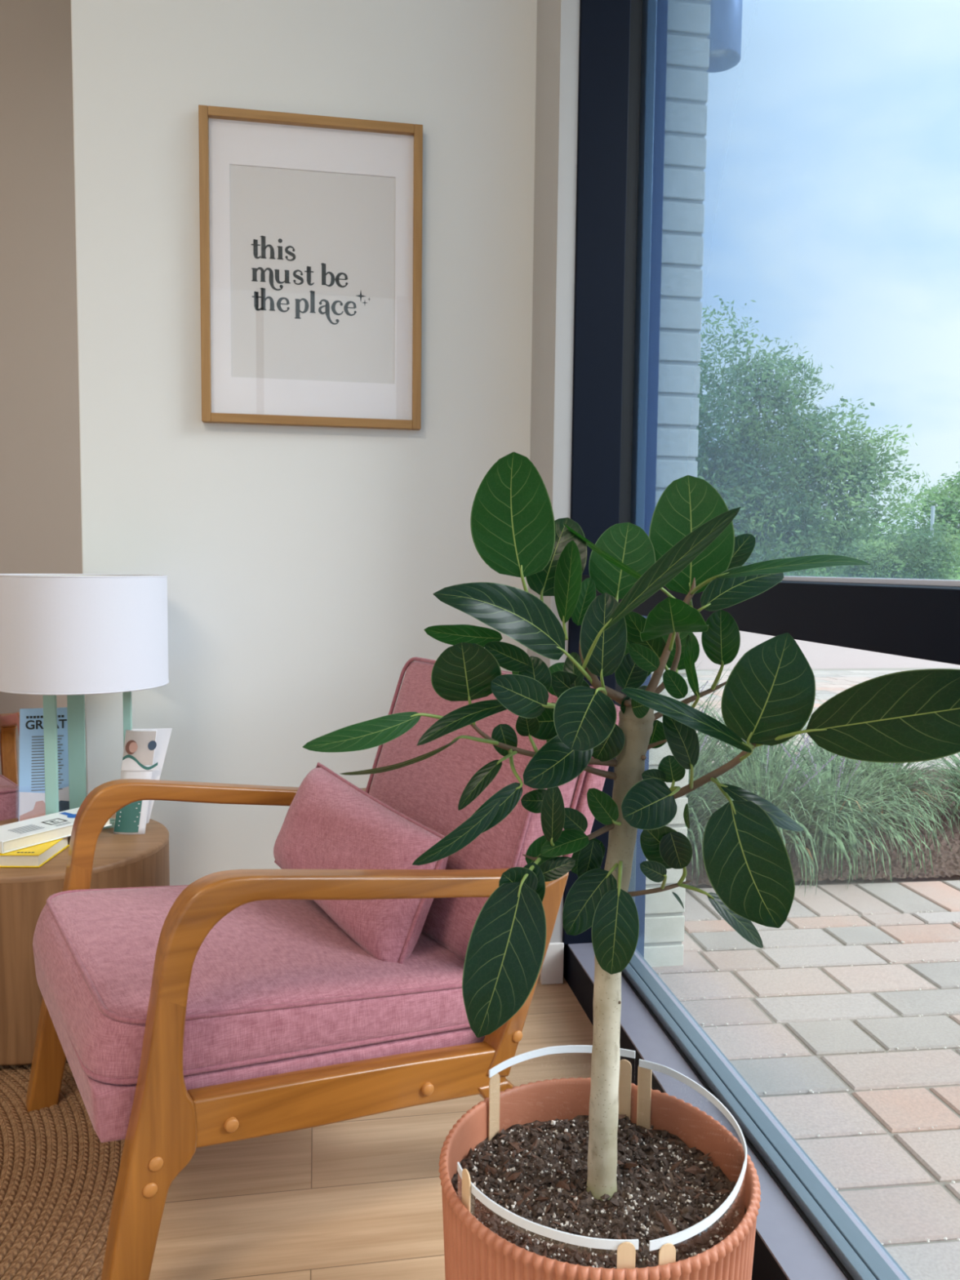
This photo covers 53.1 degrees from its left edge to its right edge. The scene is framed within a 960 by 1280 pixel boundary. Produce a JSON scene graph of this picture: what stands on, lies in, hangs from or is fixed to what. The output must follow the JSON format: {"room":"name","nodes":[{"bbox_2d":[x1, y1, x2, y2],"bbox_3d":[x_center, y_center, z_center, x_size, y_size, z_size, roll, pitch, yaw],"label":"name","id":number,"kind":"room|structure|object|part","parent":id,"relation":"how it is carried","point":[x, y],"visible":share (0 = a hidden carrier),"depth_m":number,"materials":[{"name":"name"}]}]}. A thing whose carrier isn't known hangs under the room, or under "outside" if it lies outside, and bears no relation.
{"room":"waiting room","nodes":[
{"label":"waiting room","id":0,"kind":"room"},
{"bbox_2d":[0,0,82,782],"bbox_3d":[-1.806,-0.924,3.283,3.940,3.300,0.100,0,4,-10],"label":"wall","id":1,"kind":"structure","parent":0,"point":[41,523],"depth_m":3.27,"materials":[{"name":"beige paint"}]},
{"bbox_2d":[71,0,537,885],"bbox_3d":[-0.320,-0.842,2.433,1.295,3.300,0.160,0,4,-10],"label":"wall","id":2,"kind":"structure","parent":0,"point":[304,566],"depth_m":2.36,"materials":[{"name":"paint"}]},
{"bbox_2d":[198,105,422,430],"bbox_3d":[-0.403,-0.885,2.318,0.525,0.726,0.028,0,4,-10],"label":"framed print","id":3,"kind":"object","parent":2,"relation":"attached to","point":[311,225],"visible":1,"depth_m":2.32,"materials":[{"name":"brown wood"}]},
{"bbox_2d":[148,975,593,1279],"bbox_3d":[-1.377,1.020,0.355,3.800,0.120,8.200,0,4,-10],"label":"floor","id":4,"kind":"structure","parent":0,"point":[360,1198],"depth_m":1.53,"materials":[{"name":"brown wood"}]},
{"bbox_2d":[0,711,19,821],"bbox_3d":[-1.644,0.373,2.682,0.683,0.808,0.889,-2,5,-32],"label":"armchair","id":5,"kind":"object","parent":4,"relation":"on","point":[9,784],"visible":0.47,"depth_m":2.90,"materials":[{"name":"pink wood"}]},
{"bbox_2d":[0,776,18,821],"bbox_3d":[-1.585,0.446,2.587,0.590,0.154,0.651,-2,5,-32],"label":"seat cushion","id":6,"kind":"object","parent":5,"relation":"on","point":[9,790],"depth_m":2.47,"materials":[{"name":"pink fabric"}]},
{"bbox_3d":[-1.485,0.398,3.028,0.044,0.313,0.154,-2,5,-32],"label":"post","id":7,"kind":"part","parent":5,"relation":"part of","materials":[{"name":"brown wood"}]},
{"bbox_3d":[-1.348,0.260,2.797,0.044,0.159,0.628,-2,5,-32],"label":"armrest","id":8,"kind":"part","parent":5,"relation":"part of","materials":[{"name":"brown wood"}]},
{"bbox_2d":[0,1058,124,1279],"bbox_3d":[-1.307,0.877,1.373,1.614,0.010,1.614,0,4,-10],"label":"rug","id":9,"kind":"object","parent":4,"relation":"on","point":[58,1180],"visible":0.5,"depth_m":1.53,"materials":[{"name":"wicker"}]},
{"bbox_2d":[0,813,169,1065],"bbox_3d":[-0.930,0.625,2.088,0.487,0.385,0.487,0,4,-10],"label":"side table","id":10,"kind":"object","parent":9,"relation":"on","point":[120,860],"visible":0.32,"depth_m":1.86,"materials":[{"name":"brown wood"}]},
{"bbox_2d":[0,836,69,867],"bbox_3d":[-0.938,0.427,1.956,0.142,0.026,0.150,1,4,-2],"label":"book","id":11,"kind":"object","parent":10,"relation":"on","point":[36,855],"visible":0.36,"depth_m":1.89,"materials":[{"name":"yellow paper"}]},
{"bbox_2d":[0,807,111,853],"bbox_3d":[-0.917,0.397,2.017,0.112,0.024,0.252,3,5,32],"label":"book","id":12,"kind":"object","parent":11,"relation":"on","point":[24,833],"visible":0.7,"depth_m":1.98,"materials":[{"name":"white paper"}]},
{"bbox_2d":[8,822,68,833],"bbox_3d":[-0.912,0.387,1.990,0.053,0.001,0.110,3,5,32],"label":"print","id":13,"kind":"object","parent":12,"relation":"on","point":[67,822],"depth_m":1.97},
{"bbox_2d":[41,817,67,824],"bbox_3d":[-0.899,0.384,2.029,0.036,0.001,0.040,3,5,32],"label":"print","id":14,"kind":"object","parent":12,"relation":"on","point":[57,818],"depth_m":2.03},
{"bbox_2d":[59,812,72,815],"bbox_3d":[-0.877,0.380,2.078,0.090,0.001,0.014,3,5,32],"label":"print","id":15,"kind":"object","parent":12,"relation":"on","point":[64,813],"depth_m":2.09},
{"bbox_2d":[66,813,76,817],"bbox_3d":[-0.875,0.380,2.076,0.034,0.001,0.034,3,5,32],"label":"print","id":16,"kind":"object","parent":12,"relation":"on","point":[73,815],"depth_m":2.07},
{"bbox_2d":[0,573,168,828],"bbox_3d":[-0.880,0.141,2.135,0.360,0.572,0.360,0,4,-10],"label":"table lamp","id":17,"kind":"object","parent":10,"relation":"on","point":[74,636],"visible":0.98,"depth_m":1.98,"materials":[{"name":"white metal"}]},
{"bbox_3d":[-0.938,0.266,2.101,0.025,0.328,0.014,0,4,-10],"label":"post","id":18,"kind":"part","parent":17,"relation":"part of","materials":[{"name":"teal metal"}]},
{"bbox_3d":[-0.922,0.259,2.198,0.036,0.328,0.012,0,4,-10],"label":"post","id":19,"kind":"part","parent":17,"relation":"part of","materials":[{"name":"teal metal"}]},
{"bbox_3d":[-0.879,-0.022,2.123,0.358,0.239,0.358,0,4,-10],"label":"lamp shade","id":20,"kind":"part","parent":17,"relation":"part of","materials":[{"name":"fabric"}]},
{"bbox_3d":[-0.802,0.261,2.188,0.017,0.328,0.014,0,4,-10],"label":"post","id":21,"kind":"part","parent":17,"relation":"part of","materials":[{"name":"teal metal"}]},
{"bbox_2d":[113,728,172,834],"bbox_3d":[-0.764,0.315,2.169,0.078,0.222,0.123,2,5,15],"label":"leaflet","id":22,"kind":"object","parent":10,"relation":"on","point":[144,750],"visible":0.81,"depth_m":2.15,"materials":[{"name":"white paper"}]},
{"bbox_2d":[113,800,142,832],"bbox_3d":[-0.782,0.385,2.135,0.061,0.079,0.036,0,4,-10],"label":"print","id":23,"kind":"object","parent":22,"relation":"attached to","point":[128,819],"depth_m":2.13,"materials":[{"name":"teal paper"}]},
{"bbox_2d":[125,740,136,754],"bbox_3d":[-0.784,0.241,2.159,0.028,0.031,0.008,1,4,10],"label":"print","id":24,"kind":"object","parent":22,"relation":"on","point":[131,745],"depth_m":2.16,"materials":[{"name":"brown"}]},
{"bbox_2d":[128,742,137,752],"bbox_3d":[-0.779,0.241,2.157,0.020,0.023,0.006,1,4,8],"label":"print","id":25,"kind":"object","parent":22,"relation":"on","point":[132,745],"depth_m":2.16},
{"bbox_2d":[121,757,157,770],"bbox_3d":[-0.765,0.279,2.153,0.080,0.028,0.011,1,4,-1],"label":"print","id":26,"kind":"object","parent":22,"relation":"attached to","point":[128,763],"depth_m":2.15,"materials":[{"name":"green paper"}]},
{"bbox_2d":[123,730,156,765],"bbox_3d":[-0.767,0.243,2.163,0.074,0.074,0.030,0,4,-10],"label":"print","id":27,"kind":"object","parent":22,"relation":"attached to","point":[140,746],"depth_m":2.16},
{"bbox_2d":[122,754,158,769],"bbox_3d":[-0.764,0.274,2.154,0.079,0.033,0.010,1,4,-1],"label":"print","id":28,"kind":"object","parent":22,"relation":"on","point":[130,762],"depth_m":2.15,"materials":[{"name":"teal"}]},
{"bbox_2d":[147,740,156,750],"bbox_3d":[-0.738,0.237,2.162,0.018,0.021,0.005,0,4,-10],"label":"print","id":29,"kind":"object","parent":22,"relation":"on","point":[152,744],"depth_m":2.16,"materials":[{"name":"blue paper"}]},
{"bbox_3d":[-0.998,0.321,2.200,0.132,0.196,0.089,0,4,-10],"label":"holder","id":30,"kind":"object","parent":10,"relation":"on","visible":0},
{"bbox_2d":[18,707,69,821],"bbox_3d":[-1.001,0.288,2.216,0.115,0.257,0.053,-1,5,-17],"label":"leaflet","id":31,"kind":"object","parent":30,"relation":"in","point":[32,804],"visible":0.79,"depth_m":2.21,"materials":[{"name":"blue paper"}]},
{"bbox_2d":[19,800,45,821],"bbox_3d":[-1.018,0.392,2.196,0.064,0.047,0.009,-1,5,-17],"label":"print","id":32,"kind":"object","parent":31,"relation":"attached to","point":[28,809],"depth_m":2.19},
{"bbox_2d":[18,786,69,821],"bbox_3d":[-0.996,0.377,2.205,0.114,0.079,0.030,0,4,-10],"label":"print","id":33,"kind":"object","parent":31,"relation":"attached to","point":[32,804],"depth_m":2.20,"materials":[{"name":"white paper"}]},
{"bbox_2d":[26,715,63,718],"bbox_3d":[-1.008,0.178,2.227,0.081,0.005,0.001,-1,5,-17],"label":"print","id":34,"kind":"object","parent":31,"relation":"on","point":[27,716],"depth_m":2.22,"materials":[{"name":"grey paper"}]},
{"bbox_2d":[31,735,63,791],"bbox_3d":[-0.998,0.284,2.216,0.068,0.123,0.025,-1,5,-17],"label":"print","id":35,"kind":"object","parent":31,"relation":"attached to","point":[37,770],"depth_m":2.21,"materials":[{"name":"grey"}]},
{"bbox_2d":[58,800,69,812],"bbox_3d":[-0.966,0.388,2.213,0.046,0.035,0.006,-1,5,-19],"label":"print","id":36,"kind":"object","parent":31,"relation":"attached to","point":[63,805],"depth_m":2.21,"materials":[{"name":"blue"}]},
{"bbox_2d":[25,657,620,1279],"bbox_3d":[-0.278,0.465,1.689,0.889,0.808,0.683,-2,5,-32],"label":"armchair","id":37,"kind":"object","parent":4,"relation":"on","point":[227,1006],"visible":0.7,"depth_m":1.42,"materials":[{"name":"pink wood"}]},
{"bbox_3d":[-0.769,0.631,1.768,0.130,0.454,0.044,-2,5,-32],"label":"leg","id":38,"kind":"part","parent":37,"relation":"part of","materials":[{"name":"brown wood"}]},
{"bbox_3d":[-0.432,0.675,1.234,0.130,0.454,0.044,-2,5,-32],"label":"leg","id":39,"kind":"part","parent":37,"relation":"part of","materials":[{"name":"brown wood"}]},
{"bbox_3d":[-0.486,0.337,1.922,0.628,0.159,0.044,-2,5,-32],"label":"armrest","id":40,"kind":"part","parent":37,"relation":"part of","materials":[{"name":"brown wood"}]},
{"bbox_2d":[32,885,468,1078],"bbox_3d":[-0.378,0.533,1.634,0.651,0.154,0.590,-2,5,-32],"label":"seat cushion","id":41,"kind":"object","parent":37,"relation":"on","point":[277,988],"depth_m":1.44,"materials":[{"name":"pink fabric"}]},
{"bbox_3d":[-0.395,0.616,1.629,0.593,0.136,0.583,-2,5,-32],"label":"seat","id":42,"kind":"part","parent":37,"relation":"part of","materials":[{"name":"pink fabric"}]},
{"bbox_3d":[-0.175,0.654,1.395,0.492,0.128,0.036,-2,5,-32],"label":"rail","id":43,"kind":"part","parent":37,"relation":"part of","materials":[{"name":"brown wood"}]},
{"bbox_3d":[-0.150,0.381,1.389,0.628,0.159,0.044,-2,5,-32],"label":"armrest","id":44,"kind":"part","parent":37,"relation":"part of","materials":[{"name":"brown wood"}]},
{"bbox_2d":[273,762,448,964],"bbox_3d":[-0.226,0.395,1.724,0.186,0.277,0.427,-3,6,-38],"label":"throw pillow","id":45,"kind":"object","parent":37,"relation":"on","point":[330,822],"visible":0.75,"depth_m":1.62,"materials":[{"name":"pink fabric"}]},
{"bbox_2d":[368,660,578,960],"bbox_3d":[-0.039,0.298,1.828,0.250,0.481,0.564,-2,5,-32],"label":"cushion","id":46,"kind":"object","parent":37,"relation":"on","point":[428,791],"depth_m":1.72,"materials":[{"name":"pink fabric"}]},
{"bbox_3d":[0.081,0.785,1.568,0.228,0.196,0.042,-2,5,-32],"label":"leg","id":47,"kind":"part","parent":37,"relation":"part of","materials":[{"name":"brown wood"}]},
{"bbox_3d":[0.067,0.530,1.538,0.154,0.313,0.044,-2,5,-32],"label":"post","id":48,"kind":"part","parent":37,"relation":"part of","materials":[{"name":"brown wood"}]},
{"bbox_3d":[0.048,0.232,1.877,0.124,0.291,0.566,-2,5,-32],"label":"panel","id":49,"kind":"part","parent":37,"relation":"part of","materials":[{"name":"pink fabric"}]},
{"bbox_2d":[302,452,959,1279],"bbox_3d":[0.152,0.364,1.054,0.679,1.112,0.366,0,4,-10],"label":"potted plant","id":50,"kind":"object","parent":4,"relation":"on","point":[562,1157],"visible":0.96,"depth_m":1.01,"materials":[{"name":"green plant"}]},
{"bbox_2d":[462,1168,471,1211],"bbox_3d":[-0.015,0.594,1.002,0.002,0.085,0.018,-2,5,-27],"label":"stick","id":51,"kind":"object","parent":50,"relation":"in","point":[466,1180],"visible":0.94,"depth_m":1.00,"materials":[{"name":"brown wood"}]},
{"bbox_2d":[488,1073,500,1141],"bbox_3d":[0.018,0.579,1.192,0.018,0.085,0.002,-4,6,-44],"label":"stick","id":52,"kind":"object","parent":50,"relation":"in","point":[495,1081],"visible":1,"depth_m":1.19,"materials":[{"name":"brown wood"}]},
{"bbox_2d":[457,1161,638,1249],"bbox_3d":[0.052,0.603,0.959,0.211,0.076,0.041,4,5,34],"label":"plastic collar","id":53,"kind":"object","parent":50,"relation":"in","point":[587,1242],"visible":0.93,"depth_m":0.93,"materials":[{"name":"white plastic"}]},
{"bbox_2d":[488,1044,635,1077],"bbox_3d":[0.100,0.571,1.216,0.190,0.101,0.033,0,4,-12],"label":"plastic collar","id":54,"kind":"object","parent":50,"relation":"in","point":[568,1048],"visible":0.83,"depth_m":1.22,"materials":[{"name":"white plastic"}]},
{"bbox_3d":[0.129,0.749,1.088,0.354,0.339,0.354,0,4,-10],"label":"pot","id":55,"kind":"part","parent":50,"relation":"part of","materials":[{"name":"ceramic"}]},
{"bbox_2d":[618,1059,631,1122],"bbox_3d":[0.184,0.578,1.229,0.018,0.086,0.002,2,5,19],"label":"stick","id":56,"kind":"object","parent":50,"relation":"in","point":[625,1067],"visible":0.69,"depth_m":1.23,"materials":[{"name":"brown wood"}]},
{"bbox_2d":[616,1241,635,1268],"bbox_3d":[0.139,0.608,0.914,0.018,0.073,0.002,0,4,-3],"label":"stick","id":57,"kind":"object","parent":50,"relation":"in","point":[626,1252],"visible":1,"depth_m":0.91,"materials":[{"name":"brown wood"}]},
{"bbox_2d":[636,1064,651,1129],"bbox_3d":[0.208,0.578,1.218,0.018,0.088,0.002,3,5,28],"label":"stick","id":58,"kind":"object","parent":50,"relation":"in","point":[644,1075],"visible":1,"depth_m":1.22,"materials":[{"name":"brown wood"}]},
{"bbox_2d":[658,1243,675,1265],"bbox_3d":[0.179,0.611,0.921,0.018,0.067,0.002,-1,5,-17],"label":"stick","id":59,"kind":"object","parent":50,"relation":"in","point":[667,1253],"visible":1,"depth_m":0.92,"materials":[{"name":"brown wood"}]},
{"bbox_2d":[639,1058,746,1251],"bbox_3d":[0.236,0.588,1.062,0.110,0.093,0.306,1,4,7],"label":"plastic collar","id":60,"kind":"object","parent":50,"relation":"on","point":[655,1244],"visible":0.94,"depth_m":1.01,"materials":[{"name":"white plastic"}]},
{"bbox_2d":[527,0,580,975],"bbox_3d":[0.175,-0.827,2.312,0.045,3.300,0.245,0,4,-10],"label":"wall pier","id":61,"kind":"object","parent":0,"point":[557,33],"visible":0.56,"depth_m":2.22,"materials":[{"name":"grey paint"}]},
{"bbox_2d":[539,942,564,984],"bbox_3d":[0.173,0.778,2.314,0.054,0.100,0.018,0,4,-10],"label":"baseboard","id":62,"kind":"object","parent":61,"relation":"attached to","point":[552,970],"visible":0.76,"depth_m":2.31,"materials":[{"name":"white"}]},
{"bbox_2d":[562,0,959,1279],"bbox_3d":[0.787,-0.574,-0.511,0.217,3.360,6.020,0,4,-10],"label":"window","id":63,"kind":"structure","parent":61,"relation":"attached to","point":[806,1229],"depth_m":2.17,"materials":[{"name":"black metal"}]},
{"bbox_3d":[0.363,-0.627,2.357,0.023,2.900,0.230,0,4,-10],"label":"frame","id":64,"kind":"part","parent":63,"relation":"part of","materials":[{"name":"metal"}]},
{"bbox_3d":[0.390,-0.628,2.375,0.035,2.900,0.205,0,4,-10],"label":"frame","id":65,"kind":"part","parent":63,"relation":"part of","materials":[{"name":"blue"}]},
{"bbox_3d":[0.749,0.948,-0.399,0.150,0.004,6.020,0,4,-10],"label":"sill","id":66,"kind":"part","parent":63,"relation":"part of","materials":[{"name":"metal"}]},
{"bbox_3d":[0.547,0.001,0.759,0.133,0.072,3.050,0,4,-10],"label":"rail","id":67,"kind":"part","parent":63,"relation":"part of","materials":[{"name":"black metal"}]},
{"bbox_3d":[0.843,1.041,-0.436,0.030,0.130,5.900,0,4,-10],"label":"sill","id":68,"kind":"part","parent":63,"relation":"part of","materials":[{"name":"metal"}]},
{"bbox_2d":[644,0,711,967],"bbox_3d":[0.453,-1.285,2.448,0.115,4.230,0.380,0,4,-10],"label":"wall","id":69,"kind":"structure","parent":0,"point":[688,32],"depth_m":2.30,"materials":[{"name":"paint"}]},
{"bbox_2d":[706,0,742,72],"bbox_3d":[0.578,-1.609,2.322,0.116,0.402,0.112,0,4,-10],"label":"wall lamp","id":70,"kind":"object","parent":69,"relation":"attached to","point":[724,37],"visible":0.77,"depth_m":2.28,"materials":[{"name":"blue metal"}]},
{"label":"outside","id":71,"kind":"structure","parent":0,"visible":0},
{"bbox_2d":[693,631,959,669],"bbox_3d":[27.850,0.092,17.504,59.228,0.194,6.900,0,4,-10],"label":"road","id":72,"kind":"structure","parent":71,"point":[819,655],"depth_m":11.06,"materials":[{"name":"grey concrete"}]},
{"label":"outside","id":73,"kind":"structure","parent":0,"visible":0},
{"bbox_3d":[24.734,-5.686,93.280,200.000,0.296,144.000,0,4,-10],"label":"lawn","id":74,"kind":"structure","parent":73,"visible":0},
{"bbox_2d":[695,295,931,577],"bbox_3d":[7.029,-5.242,27.106,11.659,8.718,6.472,0,4,-10],"label":"tree","id":75,"kind":"object","parent":74,"relation":"on","point":[795,477],"visible":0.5,"depth_m":25.99,"materials":[{"name":"green plant"}]},
{"bbox_2d":[760,517,913,577],"bbox_3d":[25.386,-6.202,66.831,15.236,5.250,4.780,0,4,-10],"label":"tree","id":76,"kind":"object","parent":74,"relation":"on","point":[881,523],"visible":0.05,"depth_m":66.24,"materials":[{"name":"green plant"}]},
{"bbox_2d":[786,566,959,579],"bbox_3d":[12.838,-1.863,31.942,32.111,1.320,0.942,0,4,-10],"label":"hedge","id":77,"kind":"object","parent":74,"relation":"on","point":[817,575],"visible":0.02,"depth_m":31.64,"materials":[{"name":"green plant"}]},
{"bbox_2d":[833,521,959,579],"bbox_3d":[10.620,-1.962,24.004,3.649,2.119,2.274,0,4,-10],"label":"shrub","id":78,"kind":"object","parent":74,"relation":"on","point":[894,563],"visible":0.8,"depth_m":23.69,"materials":[{"name":"green plant"}]},
{"bbox_2d":[888,462,959,580],"bbox_3d":[17.697,-4.456,35.188,5.926,6.155,3.517,0,4,-10],"label":"tree","id":79,"kind":"object","parent":74,"relation":"on","point":[951,514],"visible":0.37,"depth_m":34.81,"materials":[{"name":"green plant"}]},
{"bbox_2d":[927,506,934,578],"bbox_3d":[14.786,-2.812,31.488,0.111,3.150,0.111,2,4,13],"label":"utility pole","id":80,"kind":"object","parent":74,"relation":"on","point":[932,508],"visible":0.35,"depth_m":31.36,"materials":[{"name":"grey"}]},
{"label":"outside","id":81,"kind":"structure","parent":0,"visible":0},
{"bbox_2d":[652,667,959,1279],"bbox_3d":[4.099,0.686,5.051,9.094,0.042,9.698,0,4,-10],"label":"paving","id":82,"kind":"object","parent":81,"point":[912,1214],"visible":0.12,"depth_m":2.11,"materials":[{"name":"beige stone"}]},
{"bbox_2d":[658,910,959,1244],"bbox_3d":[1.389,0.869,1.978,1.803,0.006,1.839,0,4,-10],"label":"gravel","id":83,"kind":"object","parent":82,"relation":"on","point":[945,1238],"visible":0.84,"depth_m":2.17,"materials":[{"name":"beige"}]},
{"bbox_2d":[685,768,959,886],"bbox_3d":[1.962,0.711,3.985,3.400,0.023,1.753,0,4,-10],"label":"planting bed","id":84,"kind":"object","parent":82,"relation":"on","point":[948,864],"visible":0.13,"depth_m":3.32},
{"bbox_2d":[690,662,776,791],"bbox_3d":[0.788,0.366,4.247,1.029,0.633,1.058,4,5,37],"label":"ornamental grass","id":85,"kind":"object","parent":84,"relation":"on","point":[700,691],"depth_m":4.23,"materials":[{"name":"green plant"}]},
{"bbox_2d":[687,666,807,837],"bbox_3d":[0.782,0.409,3.783,1.034,0.618,1.022,0,4,-10],"label":"ornamental grass","id":86,"kind":"object","parent":84,"relation":"on","point":[707,757],"depth_m":3.72,"materials":[{"name":"green plant"}]},
{"bbox_2d":[684,697,814,887],"bbox_3d":[0.694,0.469,3.318,0.978,0.567,0.950,0,4,-10],"label":"ornamental grass","id":87,"kind":"object","parent":84,"relation":"on","point":[695,815],"depth_m":3.24,"materials":[{"name":"green plant"}]},
{"bbox_2d":[690,671,872,822],"bbox_3d":[1.116,0.409,3.916,0.981,0.604,0.985,0,4,-10],"label":"ornamental grass","id":88,"kind":"object","parent":84,"relation":"on","point":[757,748],"depth_m":3.84,"materials":[{"name":"green plant"}]},
{"bbox_2d":[685,698,903,893],"bbox_3d":[0.989,0.476,3.317,0.901,0.559,0.879,0,4,-10],"label":"ornamental grass","id":89,"kind":"object","parent":84,"relation":"on","point":[774,784],"depth_m":3.19,"materials":[{"name":"green plant"}]},
{"bbox_2d":[720,721,959,884],"bbox_3d":[1.237,0.504,3.414,0.885,0.495,0.853,0,4,-10],"label":"ornamental grass","id":90,"kind":"object","parent":84,"relation":"on","point":[816,837],"depth_m":3.29,"materials":[{"name":"green plant"}]},
{"bbox_2d":[768,695,921,795],"bbox_3d":[1.644,0.458,4.373,0.778,0.451,0.778,0,4,-10],"label":"ornamental grass","id":91,"kind":"object","parent":84,"relation":"on","point":[823,758],"depth_m":4.36,"materials":[{"name":"green plant"}]},
{"bbox_2d":[785,741,959,843],"bbox_3d":[1.583,0.483,3.804,0.824,0.485,0.873,0,4,-10],"label":"ornamental grass","id":92,"kind":"object","parent":84,"relation":"on","point":[899,779],"depth_m":3.71,"materials":[{"name":"green plant"}]},
{"bbox_2d":[888,752,959,827],"bbox_3d":[2.030,0.505,3.852,0.820,0.445,0.811,0,4,-10],"label":"ornamental grass","id":93,"kind":"object","parent":84,"relation":"on","point":[957,785],"depth_m":3.90,"materials":[{"name":"green plant"}]}
]}

